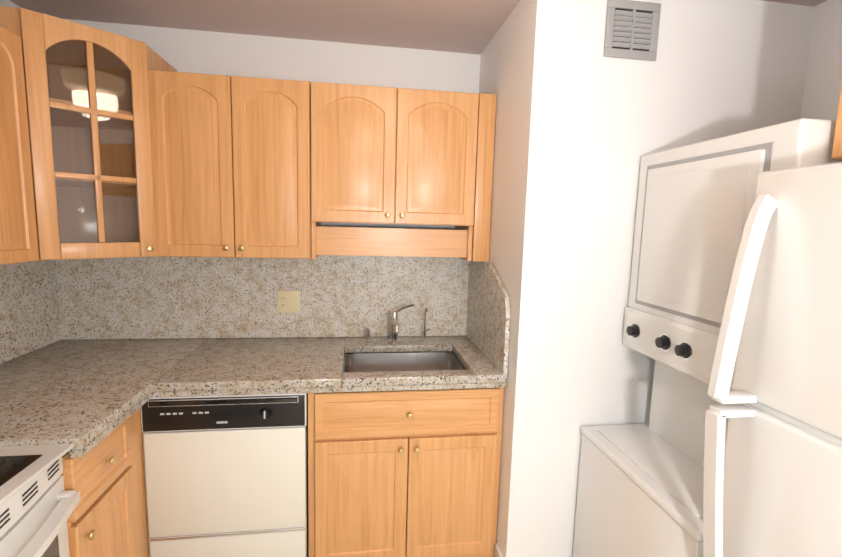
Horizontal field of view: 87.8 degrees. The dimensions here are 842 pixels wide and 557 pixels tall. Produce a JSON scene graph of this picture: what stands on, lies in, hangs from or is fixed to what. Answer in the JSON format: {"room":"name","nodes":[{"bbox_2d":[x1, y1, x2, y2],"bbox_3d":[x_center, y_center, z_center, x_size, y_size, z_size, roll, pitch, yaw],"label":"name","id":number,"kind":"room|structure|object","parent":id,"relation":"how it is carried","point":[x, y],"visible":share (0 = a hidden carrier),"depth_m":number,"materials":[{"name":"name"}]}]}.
{"room":"kitchen","nodes":[
{"label":"kitchen","id":0,"kind":"room"},
{"bbox_2d":[0,0,19,7],"bbox_3d":[-1.575,0.237,0.166,0.150,2.370,4.580,1,7,-8],"label":"wall","id":1,"kind":"structure","parent":0,"point":[6,3],"depth_m":1.83,"materials":[{"name":"white paint"}]},
{"bbox_2d":[0,26,38,264],"bbox_3d":[-1.479,-0.414,1.275,0.343,0.767,0.491,1,7,-8],"label":"upper cabinet","id":2,"kind":"object","parent":1,"relation":"attached to","point":[18,238],"visible":0.96,"depth_m":1.47,"materials":[{"name":"brown wood"}]},
{"bbox_2d":[0,260,63,363],"bbox_3d":[-1.631,0.207,1.157,0.018,0.440,1.950,1,7,-8],"label":"backsplash","id":3,"kind":"structure","parent":1,"relation":"attached to","point":[45,303],"depth_m":1.93,"materials":[{"name":"stone"}]},
{"bbox_2d":[0,6,176,260],"bbox_3d":[-1.423,-0.531,1.819,0.608,0.868,0.575,1,7,-8],"label":"upper cabinet","id":4,"kind":"object","parent":1,"relation":"attached to","point":[87,103],"visible":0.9,"depth_m":1.77,"materials":[{"name":"brown wood"}]},
{"bbox_2d":[65,19,479,243],"bbox_3d":[-0.764,-0.014,2.355,2.085,2.370,0.150,1,7,-8],"label":"wall","id":5,"kind":"structure","parent":0,"point":[213,53],"depth_m":2.17,"materials":[{"name":"white paint"}]},
{"bbox_2d":[148,70,311,258],"bbox_3d":[-0.830,-0.490,2.023,0.646,0.767,0.353,1,7,-8],"label":"upper cabinet","id":6,"kind":"object","parent":5,"relation":"attached to","point":[231,161],"visible":1,"depth_m":1.88,"materials":[{"name":"brown wood"}]},
{"bbox_2d":[56,255,467,339],"bbox_3d":[-0.754,0.091,2.280,2.077,0.440,0.018,1,7,-8],"label":"backsplash","id":7,"kind":"structure","parent":5,"relation":"attached to","point":[159,297],"depth_m":2.26,"materials":[{"name":"stone"}]},
{"bbox_2d":[277,291,299,312],"bbox_3d":[-0.688,0.122,2.276,0.115,0.115,0.014,1,7,-8],"label":"electrical outlet","id":8,"kind":"object","parent":7,"relation":"attached to","point":[288,301],"visible":1,"depth_m":2.28,"materials":[{"name":"beige plastic"}]},
{"bbox_2d":[311,82,495,261],"bbox_3d":[-0.096,-0.483,2.131,0.829,0.767,0.353,1,7,-8],"label":"upper cabinet","id":9,"kind":"object","parent":5,"relation":"attached to","point":[385,155],"visible":1,"depth_m":1.98,"materials":[{"name":"brown wood"}]},
{"bbox_2d":[10,0,826,53],"bbox_3d":[0.125,-0.973,0.257,3.620,0.100,4.580,1,7,-8],"label":"ceiling","id":10,"kind":"structure","parent":0,"point":[467,26],"depth_m":1.93,"materials":[{"name":"grey paint"}]},
{"bbox_2d":[472,0,813,556],"bbox_3d":[0.971,0.040,2.308,1.335,2.370,1.050,1,7,-8],"label":"wall","id":11,"kind":"structure","parent":0,"point":[583,125],"depth_m":1.71,"materials":[{"name":"white paint"}]},
{"bbox_2d":[464,257,509,374],"bbox_3d":[0.311,0.142,2.103,0.018,0.440,0.630,1,7,-8],"label":"backsplash","id":12,"kind":"structure","parent":11,"relation":"attached to","point":[486,299],"depth_m":2.04,"materials":[{"name":"stone"}]},
{"bbox_2d":[494,543,502,556],"bbox_3d":[0.479,1.228,1.907,0.292,0.085,0.127,1,7,-8],"label":"baseboard","id":13,"kind":"structure","parent":11,"relation":"attached to","point":[497,552],"depth_m":1.92,"materials":[{"name":"white"}]},
{"bbox_2d":[603,0,660,60],"bbox_3d":[0.780,-0.917,1.614,0.210,0.200,0.010,1,7,-8],"label":"air vent","id":14,"kind":"object","parent":11,"relation":"in","point":[632,29],"visible":1,"depth_m":1.61,"materials":[{"name":"grey"}]},
{"bbox_2d":[800,0,841,119],"bbox_3d":[1.834,0.334,0.138,0.150,2.370,3.530,1,7,-8],"label":"wall","id":15,"kind":"structure","parent":0,"point":[822,87],"depth_m":1.67,"materials":[{"name":"white paint"}]},
{"bbox_2d":[831,85,841,159],"bbox_3d":[1.351,-0.456,0.690,0.653,0.445,0.790,1,7,-8],"label":"upper cabinet","id":16,"kind":"object","parent":15,"relation":"attached to","point":[837,150],"visible":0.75,"depth_m":1.04,"materials":[{"name":"brown wood"}]},
{"bbox_3d":[0.059,1.478,0.563,3.620,0.100,4.580,1,7,-8],"label":"floor","id":17,"kind":"structure","parent":0,"visible":0},
{"bbox_2d":[0,443,79,556],"bbox_3d":[-1.205,0.795,0.826,0.731,1.120,0.766,1,7,-8],"label":"stove","id":18,"kind":"object","parent":17,"relation":"on","point":[38,503],"visible":1,"depth_m":1.08,"materials":[{"name":"white metal"}]},
{"bbox_2d":[60,407,148,556],"bbox_3d":[-1.367,0.831,1.748,0.672,0.812,1.073,1,7,-8],"label":"base cabinet","id":19,"kind":"object","parent":17,"relation":"on","point":[105,477],"visible":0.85,"depth_m":1.42,"materials":[{"name":"brown wood"}]},
{"bbox_2d":[0,336,506,457],"bbox_3d":[-0.685,0.404,1.790,2.077,0.055,1.078,1,7,-8],"label":"countertop","id":20,"kind":"structure","parent":19,"relation":"on","point":[84,396],"depth_m":1.76,"materials":[{"name":"stone"}]},
{"bbox_2d":[365,328,370,341],"bbox_3d":[-0.276,0.291,2.266,0.031,0.073,0.032,1,7,-8],"label":"soap dispenser","id":21,"kind":"object","parent":20,"relation":"on","point":[367,331],"visible":1,"depth_m":2.26,"materials":[{"name":"silver metal"}]},
{"bbox_2d":[388,303,414,342],"bbox_3d":[-0.093,0.236,2.202,0.132,0.207,0.204,1,7,-8],"label":"faucet","id":22,"kind":"object","parent":20,"relation":"on","point":[394,327],"visible":1,"depth_m":2.25,"materials":[{"name":"silver metal"}]},
{"bbox_2d":[343,351,465,371],"bbox_3d":[-0.084,0.486,2.044,0.590,0.172,0.420,1,7,-8],"label":"sink","id":23,"kind":"object","parent":20,"relation":"in","point":[396,361],"visible":0.19,"depth_m":2.22,"materials":[{"name":"silver metal"}]},
{"bbox_2d":[422,308,429,340],"bbox_3d":[0.033,0.240,2.294,0.044,0.184,0.066,1,7,-8],"label":"tap","id":24,"kind":"object","parent":20,"relation":"on","point":[424,336],"visible":1,"depth_m":2.31,"materials":[{"name":"silver metal"}]},
{"bbox_2d":[141,393,308,556],"bbox_3d":[-0.803,0.815,2.006,0.606,0.811,0.612,1,7,-8],"label":"dishwasher","id":25,"kind":"object","parent":17,"relation":"on","point":[226,475],"visible":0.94,"depth_m":1.72,"materials":[{"name":"white metal"}]},
{"bbox_2d":[308,351,503,556],"bbox_3d":[-0.101,0.817,2.134,0.815,0.812,0.672,1,7,-8],"label":"base cabinet","id":26,"kind":"object","parent":17,"relation":"on","point":[406,473],"visible":0.96,"depth_m":1.83,"materials":[{"name":"brown wood"}]},
{"bbox_2d":[573,118,841,556],"bbox_3d":[1.098,0.447,1.510,0.806,1.766,0.633,1,7,-8],"label":"dryer","id":27,"kind":"object","parent":17,"relation":"on","point":[640,490],"visible":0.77,"depth_m":1.45,"materials":[{"name":"white metal"}]},
{"bbox_2d":[703,162,841,556],"bbox_3d":[1.148,0.609,0.797,0.892,1.624,0.750,1,7,-8],"label":"refrigerator","id":28,"kind":"object","parent":17,"relation":"on","point":[773,481],"visible":1,"depth_m":0.95,"materials":[{"name":"white metal"}]}
]}

